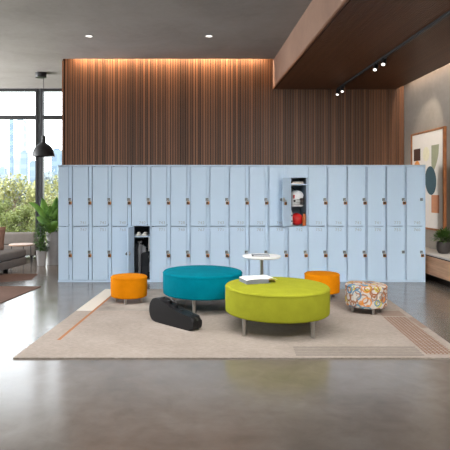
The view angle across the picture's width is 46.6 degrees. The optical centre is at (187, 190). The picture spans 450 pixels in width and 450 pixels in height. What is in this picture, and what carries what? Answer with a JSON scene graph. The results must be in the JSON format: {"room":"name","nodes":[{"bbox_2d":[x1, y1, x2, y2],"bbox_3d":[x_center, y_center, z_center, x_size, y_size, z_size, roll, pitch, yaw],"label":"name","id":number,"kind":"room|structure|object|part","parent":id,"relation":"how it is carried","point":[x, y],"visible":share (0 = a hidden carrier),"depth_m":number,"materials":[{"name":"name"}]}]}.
{"room":"locker lounge","nodes":[
{"label":"locker lounge","id":0,"kind":"room"},
{"bbox_2d":[0,88,37,235],"bbox_3d":[-5.359,-0.535,12.700,3.400,3.910,0.140,0,0,0],"label":"window","id":1,"kind":"structure","parent":0,"point":[2,117],"depth_m":12.64,"materials":[{"name":"black metal"}]},
{"bbox_3d":[-5.359,-0.535,12.700,3.400,3.910,0.120,0,0,0],"label":"frame","id":2,"kind":"part","parent":1,"relation":"part of","materials":[{"name":"black metal"}]},
{"bbox_2d":[0,0,311,88],"bbox_3d":[-2.285,-2.665,4.650,13.430,0.350,16.300,0,0,0],"label":"ceiling","id":3,"kind":"structure","parent":0,"point":[36,35],"depth_m":8.07,"materials":[{"name":"paint"}]},
{"bbox_2d":[32,72,54,156],"bbox_3d":[-3.045,-1.610,10.960,0.464,1.760,0.464,0,0,0],"label":"pendant lamp","id":4,"kind":"object","parent":3,"relation":"hanging from","point":[43,149],"visible":1,"depth_m":10.86,"materials":[{"name":"black metal"}]},
{"bbox_3d":[-3.045,-0.950,10.960,0.464,0.440,0.464,0,0,0],"label":"lamp shade","id":5,"kind":"part","parent":4,"relation":"part of","materials":[{"name":"black metal"}]},
{"bbox_3d":[-3.045,-1.775,10.960,0.011,1.230,0.011,0,0,-22],"label":"cord","id":6,"kind":"part","parent":4,"relation":"part of","materials":[{"name":"black metal"}]},
{"bbox_2d":[0,254,449,449],"bbox_3d":[-2.285,1.570,4.650,13.430,0.300,16.300,0,0,0],"label":"floor","id":7,"kind":"structure","parent":0,"point":[46,404],"depth_m":3.63,"materials":[{"name":"concrete"}]},
{"bbox_2d":[0,249,25,271],"bbox_3d":[-4.100,1.120,8.845,2.100,0.600,1.550,0,0,12],"label":"sofa","id":8,"kind":"object","parent":7,"relation":"on","point":[9,258],"visible":0.98,"depth_m":8.98,"materials":[{"name":"grey fabric"}]},
{"bbox_2d":[0,227,5,249],"bbox_3d":[-3.466,0.838,9.211,0.460,0.408,0.212,0,0,4],"label":"cushion","id":9,"kind":"object","parent":8,"relation":"on","point":[2,229],"visible":1,"depth_m":9.16,"materials":[{"name":"brown fabric"}]},
{"bbox_2d":[0,249,25,261],"bbox_3d":[-3.563,1.114,8.729,1.000,0.138,1.550,0,0,12],"label":"seat cushion","id":10,"kind":"object","parent":8,"relation":"on","point":[6,255],"depth_m":8.98,"materials":[{"name":"grey fabric"}]},
{"bbox_2d":[0,274,36,281],"bbox_3d":[-3.850,1.415,8.425,2.700,0.010,0.950,0,0,0],"label":"rug","id":11,"kind":"object","parent":7,"relation":"on","point":[3,277],"visible":1,"depth_m":8.47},
{"bbox_2d":[0,286,40,302],"bbox_3d":[-3.690,1.415,6.825,3.020,0.010,1.850,0,0,0],"label":"rug","id":12,"kind":"object","parent":7,"relation":"on","point":[7,293],"visible":1,"depth_m":7.30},
{"bbox_2d":[9,243,34,264],"bbox_3d":[-3.200,1.220,10.020,0.484,0.400,0.484,0,0,0],"label":"side table","id":13,"kind":"object","parent":7,"relation":"on","point":[12,244],"visible":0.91,"depth_m":9.91,"materials":[{"name":"brown wood"}]},
{"bbox_2d":[4,232,45,258],"bbox_3d":[-4.360,1.143,11.175,2.400,0.555,0.850,0,0,0],"label":"sofa","id":14,"kind":"object","parent":7,"relation":"on","point":[10,237],"visible":0.62,"depth_m":10.75,"materials":[{"name":"grey fabric"}]},
{"bbox_3d":[-4.360,0.992,10.850,2.400,0.253,0.200,0,0,0],"label":"backrest","id":15,"kind":"part","parent":14,"relation":"part of","materials":[{"name":"grey fabric"}]},
{"bbox_2d":[32,222,50,265],"bbox_3d":[-2.790,1.006,9.901,0.370,0.828,0.418,0,0,0],"label":"planter","id":16,"kind":"object","parent":7,"relation":"on","point":[41,253],"visible":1,"depth_m":9.84,"materials":[{"name":"concrete"}]},
{"bbox_3d":[-2.787,0.935,9.900,0.142,0.471,0.146,0,0,0],"label":"stem","id":17,"kind":"part","parent":16,"relation":"part of","materials":[{"name":"green plant"}]},
{"bbox_3d":[-2.790,1.272,9.900,0.200,0.295,0.200,0,0,0],"label":"pot","id":18,"kind":"part","parent":16,"relation":"part of","materials":[{"name":"ceramic"}]},
{"bbox_2d":[28,197,58,264],"bbox_3d":[-2.720,0.763,10.144,0.693,1.314,0.389,0,0,21],"label":"potted plant","id":19,"kind":"object","parent":7,"relation":"on","point":[47,214],"visible":0.8,"depth_m":10.00,"materials":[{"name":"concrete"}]},
{"bbox_3d":[-2.588,1.105,10.100,0.320,0.630,0.320,0,0,0],"label":"pot","id":20,"kind":"part","parent":19,"relation":"part of","materials":[{"name":"concrete"}]},
{"bbox_2d":[58,165,72,281],"bbox_3d":[-1.915,0.507,8.334,0.226,1.826,0.512,0,0,0],"label":"locker","id":21,"kind":"object","parent":7,"relation":"on","point":[65,172],"visible":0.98,"depth_m":8.10,"materials":[{"name":"metal"}]},
{"bbox_3d":[-1.939,0.970,8.109,0.161,0.829,0.018,0,0,0],"label":"door","id":22,"kind":"part","parent":21,"relation":"part of","materials":[{"name":"paint"}]},
{"bbox_3d":[-1.939,0.082,8.109,0.161,0.921,0.018,0,0,0],"label":"door","id":23,"kind":"part","parent":21,"relation":"part of","materials":[{"name":"paint"}]},
{"bbox_2d":[72,165,92,281],"bbox_3d":[-1.649,0.507,8.334,0.305,1.826,0.512,0,0,0],"label":"locker","id":24,"kind":"object","parent":7,"relation":"on","point":[82,174],"visible":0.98,"depth_m":8.10,"materials":[{"name":"metal"}]},
{"bbox_3d":[-1.673,0.970,8.109,0.241,0.829,0.018,0,0,0],"label":"door","id":25,"kind":"part","parent":24,"relation":"part of","materials":[{"name":"paint"}]},
{"bbox_3d":[-1.673,0.082,8.109,0.241,0.921,0.018,0,0,0],"label":"door","id":26,"kind":"part","parent":24,"relation":"part of","materials":[{"name":"paint"}]},
{"bbox_2d":[92,165,111,281],"bbox_3d":[-1.343,0.507,8.334,0.305,1.826,0.512,0,0,0],"label":"locker","id":27,"kind":"object","parent":7,"relation":"on","point":[102,174],"visible":0.94,"depth_m":8.10,"materials":[{"name":"metal"}]},
{"bbox_3d":[-1.367,0.970,8.109,0.241,0.829,0.018,0,0,0],"label":"door","id":28,"kind":"part","parent":27,"relation":"part of","materials":[{"name":"paint"}]},
{"bbox_3d":[-1.367,0.082,8.109,0.241,0.921,0.018,0,0,0],"label":"door","id":29,"kind":"part","parent":27,"relation":"part of","materials":[{"name":"paint"}]},
{"bbox_2d":[112,165,131,274],"bbox_3d":[-1.038,0.507,8.334,0.305,1.826,0.512,0,0,0],"label":"locker","id":30,"kind":"object","parent":7,"relation":"on","point":[121,174],"visible":0.87,"depth_m":8.10,"materials":[{"name":"metal"}]},
{"bbox_3d":[-1.062,0.970,8.109,0.241,0.829,0.018,0,0,0],"label":"door","id":31,"kind":"part","parent":30,"relation":"part of","materials":[{"name":"paint"}]},
{"bbox_3d":[-1.062,0.082,8.109,0.241,0.921,0.018,0,0,0],"label":"door","id":32,"kind":"part","parent":30,"relation":"part of","materials":[{"name":"paint"}]},
{"bbox_2d":[125,165,150,281],"bbox_3d":[-0.763,0.507,8.214,0.368,1.826,0.753,0,0,0],"label":"locker","id":33,"kind":"object","parent":7,"relation":"on","point":[141,174],"visible":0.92,"depth_m":8.10,"materials":[{"name":"metal"}]},
{"bbox_3d":[-0.878,0.970,7.985,0.018,0.829,0.241,0,0,16],"label":"door","id":34,"kind":"part","parent":33,"relation":"part of","materials":[{"name":"paint"}]},
{"bbox_3d":[-0.756,0.082,8.109,0.241,0.921,0.018,0,0,0],"label":"door","id":35,"kind":"part","parent":33,"relation":"part of","materials":[{"name":"paint"}]},
{"bbox_2d":[134,239,145,273],"bbox_3d":[-0.756,1.069,8.324,0.196,0.587,0.259,0,0,0],"label":"jacket","id":36,"kind":"object","parent":33,"relation":"hanging from","point":[139,248],"visible":0.77,"depth_m":8.24,"materials":[{"name":"fabric"}]},
{"bbox_2d":[141,248,149,278],"bbox_3d":[-0.668,1.152,8.262,0.152,0.466,0.255,0,0,0],"label":"backpack","id":37,"kind":"object","parent":33,"relation":"in","point":[145,256],"visible":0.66,"depth_m":8.17,"materials":[{"name":"black fabric"}]},
{"bbox_2d":[151,165,170,281],"bbox_3d":[-0.426,0.507,8.334,0.305,1.826,0.512,0,0,0],"label":"locker","id":38,"kind":"object","parent":7,"relation":"on","point":[160,174],"visible":0.91,"depth_m":8.10,"materials":[{"name":"metal"}]},
{"bbox_3d":[-0.450,0.970,8.109,0.241,0.829,0.018,0,0,0],"label":"door","id":39,"kind":"part","parent":38,"relation":"part of","materials":[{"name":"paint"}]},
{"bbox_3d":[-0.450,0.082,8.109,0.241,0.921,0.018,0,0,0],"label":"door","id":40,"kind":"part","parent":38,"relation":"part of","materials":[{"name":"paint"}]},
{"bbox_2d":[170,165,189,266],"bbox_3d":[-0.120,0.507,8.334,0.305,1.826,0.512,0,0,0],"label":"locker","id":41,"kind":"object","parent":7,"relation":"on","point":[180,174],"visible":0.96,"depth_m":8.10,"materials":[{"name":"metal"}]},
{"bbox_3d":[-0.145,0.970,8.109,0.241,0.829,0.018,0,0,0],"label":"door","id":42,"kind":"part","parent":41,"relation":"part of","materials":[{"name":"paint"}]},
{"bbox_3d":[-0.145,0.082,8.109,0.241,0.921,0.018,0,0,0],"label":"door","id":43,"kind":"part","parent":41,"relation":"part of","materials":[{"name":"paint"}]},
{"bbox_2d":[190,165,209,264],"bbox_3d":[0.185,0.507,8.334,0.305,1.826,0.512,0,0,0],"label":"locker","id":44,"kind":"object","parent":7,"relation":"on","point":[199,174],"visible":0.91,"depth_m":8.10,"materials":[{"name":"metal"}]},
{"bbox_3d":[0.161,0.970,8.109,0.241,0.829,0.018,0,0,0],"label":"door","id":45,"kind":"part","parent":44,"relation":"part of","materials":[{"name":"paint"}]},
{"bbox_3d":[0.161,0.082,8.109,0.241,0.921,0.018,0,0,0],"label":"door","id":46,"kind":"part","parent":44,"relation":"part of","materials":[{"name":"paint"}]},
{"bbox_2d":[210,165,228,266],"bbox_3d":[0.491,0.507,8.334,0.305,1.826,0.512,0,0,0],"label":"locker","id":47,"kind":"object","parent":7,"relation":"on","point":[219,174],"visible":0.87,"depth_m":8.10,"materials":[{"name":"metal"}]},
{"bbox_3d":[0.467,0.970,8.109,0.241,0.829,0.018,0,0,0],"label":"door","id":48,"kind":"part","parent":47,"relation":"part of","materials":[{"name":"paint"}]},
{"bbox_3d":[0.467,0.082,8.109,0.241,0.921,0.018,0,0,0],"label":"door","id":49,"kind":"part","parent":47,"relation":"part of","materials":[{"name":"paint"}]},
{"bbox_2d":[13,289,449,358],"bbox_3d":[0.596,1.414,5.930,4.150,0.012,3.070,0,0,0],"label":"rug","id":50,"kind":"object","parent":7,"relation":"on","point":[104,327],"visible":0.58,"depth_m":5.00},
{"bbox_2d":[110,273,146,304],"bbox_3d":[-0.751,1.238,6.620,0.469,0.339,0.469,0,0,0],"label":"round ottoman","id":51,"kind":"object","parent":50,"relation":"on","point":[125,286],"visible":1,"depth_m":6.43,"materials":[{"name":"orange fabric"}]},
{"bbox_2d":[149,296,201,330],"bbox_3d":[-0.140,1.272,5.468,0.130,0.273,0.677,0,0,-44],"label":"instrument case","id":52,"kind":"object","parent":50,"relation":"on","point":[165,310],"visible":1,"depth_m":5.43,"materials":[{"name":"black fabric"}]},
{"bbox_2d":[163,265,241,313],"bbox_3d":[0.176,1.181,6.300,0.965,0.454,0.965,0,0,0],"label":"round ottoman","id":53,"kind":"object","parent":50,"relation":"on","point":[190,282],"visible":0.9,"depth_m":5.91,"materials":[{"name":"teal fabric"}]},
{"bbox_3d":[0.069,1.319,5.951,0.060,0.179,0.060,0,0,0],"label":"leg","id":54,"kind":"part","parent":53,"relation":"part of","materials":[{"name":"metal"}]},
{"bbox_2d":[242,253,280,274],"bbox_3d":[0.905,1.101,6.400,0.471,0.614,0.471,0,0,0],"label":"side table","id":55,"kind":"object","parent":50,"relation":"on","point":[247,256],"visible":0.49,"depth_m":6.30,"materials":[{"name":"white laminate"}]},
{"bbox_2d":[251,254,269,256],"bbox_3d":[0.888,0.786,6.370,0.213,0.015,0.152,0,0,4],"label":"notebook","id":56,"kind":"object","parent":55,"relation":"on","point":[257,255],"visible":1,"depth_m":6.30,"materials":[{"name":"paper"}]},
{"bbox_2d":[225,277,329,338],"bbox_3d":[0.912,1.181,5.340,1.061,0.454,1.061,0,0,0],"label":"round ottoman","id":57,"kind":"object","parent":50,"relation":"on","point":[284,300],"visible":0.91,"depth_m":4.94,"materials":[{"name":"fabric"}]},
{"bbox_3d":[0.549,1.319,5.057,0.062,0.177,0.062,0,0,0],"label":"leg","id":58,"kind":"part","parent":57,"relation":"part of","materials":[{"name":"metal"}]},
{"bbox_2d":[239,275,274,283],"bbox_3d":[0.739,0.929,5.470,0.350,0.053,0.230,0,0,-14],"label":"book","id":59,"kind":"object","parent":57,"relation":"on","point":[254,279],"visible":1,"depth_m":5.39,"materials":[{"name":"paper"}]},
{"bbox_3d":[1.195,1.319,4.978,0.062,0.177,0.062,0,0,0],"label":"leg","id":60,"kind":"part","parent":57,"relation":"part of","materials":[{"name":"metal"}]},
{"bbox_2d":[304,271,339,299],"bbox_3d":[1.778,1.244,6.900,0.461,0.329,0.461,0,0,0],"label":"round ottoman","id":61,"kind":"object","parent":50,"relation":"on","point":[332,279],"visible":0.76,"depth_m":6.72,"materials":[{"name":"orange fabric"}]},
{"bbox_2d":[345,281,387,314],"bbox_3d":[2.081,1.242,6.080,0.473,0.333,0.473,0,0,0],"label":"round ottoman","id":62,"kind":"object","parent":50,"relation":"on","point":[372,295],"visible":1,"depth_m":5.90,"materials":[{"name":"fabric"}]},
{"bbox_2d":[229,165,248,275],"bbox_3d":[0.797,0.507,8.334,0.305,1.826,0.512,0,0,0],"label":"locker","id":63,"kind":"object","parent":7,"relation":"on","point":[238,174],"visible":0.9,"depth_m":8.10,"materials":[{"name":"metal"}]},
{"bbox_3d":[0.772,0.970,8.109,0.241,0.829,0.018,0,0,0],"label":"door","id":64,"kind":"part","parent":63,"relation":"part of","materials":[{"name":"paint"}]},
{"bbox_3d":[0.772,0.082,8.109,0.241,0.921,0.018,0,0,0],"label":"door","id":65,"kind":"part","parent":63,"relation":"part of","materials":[{"name":"paint"}]},
{"bbox_2d":[249,165,268,275],"bbox_3d":[1.102,0.507,8.334,0.305,1.826,0.512,0,0,0],"label":"locker","id":66,"kind":"object","parent":7,"relation":"on","point":[258,174],"visible":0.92,"depth_m":8.10,"materials":[{"name":"metal"}]},
{"bbox_3d":[1.078,0.970,8.109,0.241,0.829,0.018,0,0,0],"label":"door","id":67,"kind":"part","parent":66,"relation":"part of","materials":[{"name":"paint"}]},
{"bbox_3d":[1.078,0.082,8.109,0.241,0.921,0.018,0,0,0],"label":"door","id":68,"kind":"part","parent":66,"relation":"part of","materials":[{"name":"paint"}]},
{"bbox_2d":[269,165,287,276],"bbox_3d":[1.408,0.507,8.334,0.305,1.826,0.512,0,0,0],"label":"locker","id":69,"kind":"object","parent":7,"relation":"on","point":[278,234],"visible":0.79,"depth_m":8.10,"materials":[{"name":"metal"}]},
{"bbox_3d":[1.384,0.970,8.109,0.241,0.829,0.018,0,0,0],"label":"door","id":70,"kind":"part","parent":69,"relation":"part of","materials":[{"name":"paint"}]},
{"bbox_3d":[1.384,0.082,8.109,0.241,0.921,0.018,0,0,0],"label":"door","id":71,"kind":"part","parent":69,"relation":"part of","materials":[{"name":"paint"}]},
{"bbox_2d":[280,165,307,278],"bbox_3d":[1.635,0.507,8.257,0.463,1.826,0.667,0,0,0],"label":"locker","id":72,"kind":"object","parent":7,"relation":"on","point":[297,234],"visible":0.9,"depth_m":8.10,"materials":[{"name":"metal"}]},
{"bbox_3d":[1.521,0.169,8.021,0.225,0.746,0.018,0,0,-45],"label":"door","id":73,"kind":"part","parent":72,"relation":"part of","materials":[{"name":"paint"}]},
{"bbox_3d":[1.690,0.970,8.109,0.241,0.829,0.018,0,0,0],"label":"door","id":74,"kind":"part","parent":72,"relation":"part of","materials":[{"name":"paint"}]},
{"bbox_2d":[292,213,301,224],"bbox_3d":[1.726,0.447,8.260,0.202,0.196,0.196,0,0,0],"label":"ball","id":75,"kind":"object","parent":72,"relation":"in","point":[297,218],"visible":0.9,"depth_m":8.19,"materials":[{"name":"plastic"}]},
{"bbox_2d":[291,187,303,206],"bbox_3d":[1.724,0.080,8.301,0.211,0.330,0.289,0,0,-27],"label":"helmet","id":76,"kind":"object","parent":72,"relation":"hanging from","point":[297,197],"visible":0.97,"depth_m":8.20,"materials":[{"name":"white plastic"}]},
{"bbox_2d":[302,212,305,225],"bbox_3d":[1.825,0.440,8.170,0.058,0.210,0.058,0,0,0],"label":"bottle","id":77,"kind":"object","parent":72,"relation":"in","point":[304,214],"visible":1,"depth_m":8.15,"materials":[{"name":"orange plastic"}]},
{"bbox_2d":[308,165,326,270],"bbox_3d":[2.019,0.507,8.334,0.305,1.826,0.512,0,0,0],"label":"locker","id":78,"kind":"object","parent":7,"relation":"on","point":[317,174],"visible":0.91,"depth_m":8.10,"materials":[{"name":"metal"}]},
{"bbox_3d":[1.995,0.970,8.109,0.241,0.829,0.018,0,0,0],"label":"door","id":79,"kind":"part","parent":78,"relation":"part of","materials":[{"name":"paint"}]},
{"bbox_3d":[1.995,0.082,8.109,0.241,0.921,0.018,0,0,0],"label":"door","id":80,"kind":"part","parent":78,"relation":"part of","materials":[{"name":"paint"}]},
{"bbox_2d":[327,165,346,281],"bbox_3d":[2.325,0.507,8.334,0.305,1.826,0.512,0,0,0],"label":"locker","id":81,"kind":"object","parent":7,"relation":"on","point":[336,174],"visible":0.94,"depth_m":8.10,"materials":[{"name":"metal"}]},
{"bbox_3d":[2.301,0.970,8.109,0.241,0.829,0.018,0,0,0],"label":"door","id":82,"kind":"part","parent":81,"relation":"part of","materials":[{"name":"paint"}]},
{"bbox_3d":[2.301,0.082,8.109,0.241,0.921,0.018,0,0,0],"label":"door","id":83,"kind":"part","parent":81,"relation":"part of","materials":[{"name":"paint"}]},
{"bbox_2d":[347,165,366,281],"bbox_3d":[2.631,0.507,8.334,0.305,1.826,0.512,0,0,0],"label":"locker","id":84,"kind":"object","parent":7,"relation":"on","point":[356,174],"visible":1,"depth_m":8.10,"materials":[{"name":"metal"}]},
{"bbox_3d":[2.607,0.970,8.109,0.241,0.829,0.018,0,0,0],"label":"door","id":85,"kind":"part","parent":84,"relation":"part of","materials":[{"name":"paint"}]},
{"bbox_3d":[2.607,0.082,8.109,0.241,0.921,0.018,0,0,0],"label":"door","id":86,"kind":"part","parent":84,"relation":"part of","materials":[{"name":"paint"}]},
{"bbox_2d":[367,165,385,281],"bbox_3d":[2.936,0.507,8.334,0.305,1.826,0.512,0,0,0],"label":"locker","id":87,"kind":"object","parent":7,"relation":"on","point":[376,174],"visible":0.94,"depth_m":8.10,"materials":[{"name":"metal"}]},
{"bbox_3d":[2.912,0.970,8.109,0.241,0.829,0.018,0,0,0],"label":"door","id":88,"kind":"part","parent":87,"relation":"part of","materials":[{"name":"paint"}]},
{"bbox_3d":[2.912,0.082,8.109,0.241,0.921,0.018,0,0,0],"label":"door","id":89,"kind":"part","parent":87,"relation":"part of","materials":[{"name":"paint"}]},
{"bbox_2d":[386,165,405,281],"bbox_3d":[3.242,0.507,8.334,0.305,1.826,0.512,0,0,0],"label":"locker","id":90,"kind":"object","parent":7,"relation":"on","point":[395,174],"visible":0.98,"depth_m":8.10,"materials":[{"name":"metal"}]},
{"bbox_3d":[3.218,0.970,8.109,0.241,0.829,0.018,0,0,0],"label":"door","id":91,"kind":"part","parent":90,"relation":"part of","materials":[{"name":"paint"}]},
{"bbox_3d":[3.218,0.082,8.109,0.241,0.921,0.018,0,0,0],"label":"door","id":92,"kind":"part","parent":90,"relation":"part of","materials":[{"name":"paint"}]},
{"bbox_2d":[406,165,424,281],"bbox_3d":[3.548,0.507,8.334,0.305,1.826,0.512,0,0,0],"label":"locker","id":93,"kind":"object","parent":7,"relation":"on","point":[415,174],"visible":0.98,"depth_m":8.10,"materials":[{"name":"metal"}]},
{"bbox_3d":[3.524,0.970,8.109,0.241,0.829,0.018,0,0,0],"label":"door","id":94,"kind":"part","parent":93,"relation":"part of","materials":[{"name":"paint"}]},
{"bbox_3d":[3.524,0.082,8.109,0.241,0.921,0.018,0,0,0],"label":"door","id":95,"kind":"part","parent":93,"relation":"part of","materials":[{"name":"paint"}]},
{"bbox_2d":[425,247,449,285],"bbox_3d":[3.929,1.196,7.000,0.401,0.447,4.820,0,0,0],"label":"credenza","id":96,"kind":"object","parent":7,"relation":"on","point":[437,265],"visible":0.39,"depth_m":7.88,"materials":[{"name":"brown wood"}]},
{"bbox_3d":[3.746,1.151,7.600,0.020,0.277,1.192,0,0,0],"label":"drawer","id":97,"kind":"part","parent":96,"relation":"part of","materials":[{"name":"brown wood"}]},
{"bbox_2d":[430,227,449,253],"bbox_3d":[3.934,0.761,8.112,0.342,0.424,0.431,0,0,0],"label":"potted plant","id":98,"kind":"object","parent":96,"relation":"on","point":[443,247],"visible":1,"depth_m":8.04,"materials":[{"name":"green plant"}]},
{"bbox_3d":[3.980,0.880,8.100,0.210,0.185,0.210,0,0,0],"label":"pot","id":99,"kind":"part","parent":98,"relation":"part of","materials":[{"name":"ceramic"}]},
{"bbox_2d":[62,59,403,164],"bbox_3d":[1.012,-0.675,11.363,6.835,4.190,2.874,0,0,0],"label":"wall","id":100,"kind":"structure","parent":0,"point":[115,111],"depth_m":9.93,"materials":[{"name":"brown wood"}]},
{"bbox_2d":[38,88,61,246],"bbox_3d":[-3.024,-0.535,12.700,1.269,3.910,0.140,0,0,0],"label":"window","id":101,"kind":"structure","parent":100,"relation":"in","point":[46,117],"depth_m":12.64,"materials":[{"name":"black metal"}]},
{"bbox_2d":[273,0,449,89],"bbox_3d":[2.808,-2.212,3.212,2.384,0.553,13.425,0,0,0],"label":"ceiling","id":102,"kind":"structure","parent":0,"point":[333,41],"depth_m":7.08,"materials":[{"name":"paint"}]},
{"bbox_3d":[1.628,-1.953,3.212,0.024,0.034,13.424,0,0,0],"label":"edge trim","id":103,"kind":"part","parent":102,"relation":"part of","materials":[{"name":"brown wood"}]},
{"bbox_2d":[337,10,449,88],"bbox_3d":[2.820,-1.921,5.395,0.044,0.037,8.790,0,0,0],"label":"track","id":104,"kind":"object","parent":102,"relation":"attached to","point":[447,13],"visible":0.98,"depth_m":6.76,"materials":[{"name":"black metal"}]},
{"bbox_2d":[372,63,378,70],"bbox_3d":[2.796,-1.844,7.754,0.101,0.122,0.107,0,0,0],"label":"track spotlight","id":105,"kind":"object","parent":104,"relation":"attached to","point":[375,66],"visible":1,"depth_m":7.73,"materials":[{"name":"black metal"}]},
{"bbox_2d":[381,57,386,65],"bbox_3d":[2.796,-1.844,7.434,0.097,0.122,0.109,0,0,0],"label":"track spotlight","id":106,"kind":"object","parent":104,"relation":"attached to","point":[383,60],"visible":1,"depth_m":7.41,"materials":[{"name":"black metal"}]},
{"bbox_2d":[404,63,449,252],"bbox_3d":[4.280,-0.535,3.225,0.300,3.910,13.450,0,0,0],"label":"wall","id":107,"kind":"structure","parent":0,"point":[427,97],"depth_m":8.89,"materials":[{"name":"paint"}]},
{"bbox_2d":[411,126,446,230],"bbox_3d":[4.104,-0.190,8.918,0.049,1.690,1.230,0,0,0],"label":"picture","id":108,"kind":"object","parent":107,"relation":"attached to","point":[429,147],"visible":0.68,"depth_m":8.68,"materials":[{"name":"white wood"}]},
{"bbox_3d":[4.104,-1.019,8.918,0.049,0.032,1.230,0,0,0],"label":"frame rail","id":109,"kind":"part","parent":108,"relation":"part of","materials":[{"name":"brown wood"}]},
{"label":"outside","id":110,"kind":"structure","parent":0,"visible":0},
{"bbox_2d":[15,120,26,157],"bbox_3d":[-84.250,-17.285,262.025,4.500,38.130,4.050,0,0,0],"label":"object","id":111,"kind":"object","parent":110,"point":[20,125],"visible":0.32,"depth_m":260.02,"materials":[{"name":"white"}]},
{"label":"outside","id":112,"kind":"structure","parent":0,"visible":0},
{"bbox_2d":[29,161,34,185],"bbox_3d":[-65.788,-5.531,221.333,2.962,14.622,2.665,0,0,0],"label":"tower block","id":113,"kind":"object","parent":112,"point":[32,163],"visible":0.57,"depth_m":219.97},
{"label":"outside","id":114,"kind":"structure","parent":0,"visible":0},
{"bbox_2d":[44,171,50,191],"bbox_3d":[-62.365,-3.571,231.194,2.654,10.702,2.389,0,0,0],"label":"tower block","id":115,"kind":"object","parent":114,"point":[46,172],"visible":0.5,"depth_m":230.03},
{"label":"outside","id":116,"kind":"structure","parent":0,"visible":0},
{"bbox_2d":[0,167,6,179],"bbox_3d":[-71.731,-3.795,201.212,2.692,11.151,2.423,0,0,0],"label":"tower block","id":117,"kind":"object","parent":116,"point":[3,170],"visible":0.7,"depth_m":200.00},
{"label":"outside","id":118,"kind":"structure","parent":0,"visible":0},
{"bbox_3d":[-10.000,1.820,166.450,100.000,0.100,307.100,0,0,0],"label":"ground","id":119,"kind":"structure","parent":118,"visible":0},
{"bbox_2d":[0,199,11,222],"bbox_3d":[-7.079,0.960,19.169,1.493,1.629,1.697,0,0,10],"label":"tree","id":120,"kind":"object","parent":119,"relation":"on","point":[5,204],"visible":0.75,"depth_m":19.36,"materials":[{"name":"green plant"}]},
{"bbox_2d":[0,175,12,211],"bbox_3d":[-8.492,0.494,22.061,2.184,2.573,2.395,0,0,-19],"label":"tree","id":121,"kind":"object","parent":119,"relation":"on","point":[0,175],"visible":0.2,"depth_m":22.05,"materials":[{"name":"green plant"}]},
{"bbox_2d":[0,210,23,231],"bbox_3d":[-6.112,1.207,17.868,1.171,1.132,1.021,0,0,4],"label":"tree","id":122,"kind":"object","parent":119,"relation":"on","point":[3,218],"visible":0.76,"depth_m":17.85,"materials":[{"name":"green plant"}]},
{"bbox_2d":[0,173,28,208],"bbox_3d":[-8.792,0.423,25.066,2.305,2.716,2.528,0,0,-21],"label":"tree","id":123,"kind":"object","parent":119,"relation":"on","point":[20,198],"visible":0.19,"depth_m":24.80,"materials":[{"name":"green plant"}]},
{"bbox_2d":[0,173,34,231],"bbox_3d":[-6.938,0.507,21.051,2.083,2.543,2.166,0,0,32],"label":"tree","id":124,"kind":"object","parent":119,"relation":"on","point":[19,188],"visible":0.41,"depth_m":20.92,"materials":[{"name":"green plant"}]},
{"bbox_2d":[10,203,34,231],"bbox_3d":[-5.812,1.072,18.433,1.452,1.403,1.266,0,0,42],"label":"tree","id":125,"kind":"object","parent":119,"relation":"on","point":[20,213],"visible":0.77,"depth_m":18.38,"materials":[{"name":"green plant"}]},
{"bbox_2d":[11,183,34,212],"bbox_3d":[-8.025,0.640,25.544,1.938,2.276,1.864,0,0,1],"label":"tree","id":126,"kind":"object","parent":119,"relation":"on","point":[24,183],"visible":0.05,"depth_m":25.28,"materials":[{"name":"green plant"}]},
{"bbox_2d":[25,213,45,237],"bbox_3d":[-5.043,1.230,17.723,0.980,1.086,1.124,0,0,-11],"label":"tree","id":127,"kind":"object","parent":119,"relation":"on","point":[32,230],"visible":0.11,"depth_m":17.57,"materials":[{"name":"green plant"}]},
{"bbox_2d":[21,179,57,227],"bbox_3d":[-5.743,0.640,20.488,1.938,2.276,1.864,0,0,-20],"label":"tree","id":128,"kind":"object","parent":119,"relation":"on","point":[32,193],"visible":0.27,"depth_m":20.31,"materials":[{"name":"green plant"}]},
{"bbox_2d":[24,169,57,199],"bbox_3d":[-6.643,0.352,25.090,2.662,2.858,2.426,0,0,24],"label":"tree","id":129,"kind":"object","parent":119,"relation":"on","point":[49,172],"visible":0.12,"depth_m":24.94,"materials":[{"name":"green plant"}]},
{"bbox_2d":[33,195,57,230],"bbox_3d":[-4.771,0.960,18.814,1.686,1.629,1.470,0,0,-2],"label":"tree","id":130,"kind":"object","parent":119,"relation":"on","point":[49,202],"visible":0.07,"depth_m":18.84,"materials":[{"name":"green plant"}]},
{"bbox_2d":[44,175,57,205],"bbox_3d":[-5.667,0.507,23.043,2.166,2.543,2.083,0,0,-3],"label":"tree","id":131,"kind":"object","parent":119,"relation":"on","point":[55,176],"visible":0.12,"depth_m":22.98,"materials":[{"name":"green plant"}]},
{"bbox_2d":[51,148,61,195],"bbox_3d":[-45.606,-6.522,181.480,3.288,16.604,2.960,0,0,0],"label":"tower block","id":132,"kind":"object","parent":119,"relation":"on","point":[57,160],"visible":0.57,"depth_m":180.02,"materials":[{"name":"glass"}]},
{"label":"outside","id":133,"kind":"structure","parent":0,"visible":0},
{"bbox_2d":[9,120,13,183],"bbox_3d":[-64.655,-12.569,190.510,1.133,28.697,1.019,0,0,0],"label":"tower block","id":134,"kind":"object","parent":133,"point":[11,122],"visible":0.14,"depth_m":190.00,"materials":[{"name":"glass"}]},
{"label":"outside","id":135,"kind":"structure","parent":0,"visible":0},
{"bbox_2d":[14,157,19,186],"bbox_3d":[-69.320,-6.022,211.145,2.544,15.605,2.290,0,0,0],"label":"tower block","id":136,"kind":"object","parent":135,"point":[16,159],"visible":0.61,"depth_m":210.00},
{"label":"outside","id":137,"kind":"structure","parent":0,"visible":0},
{"bbox_2d":[20,151,27,186],"bbox_3d":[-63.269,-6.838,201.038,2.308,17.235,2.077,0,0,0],"label":"tower block","id":138,"kind":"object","parent":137,"point":[23,155],"visible":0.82,"depth_m":200.00,"materials":[{"name":"glass"}]}
]}

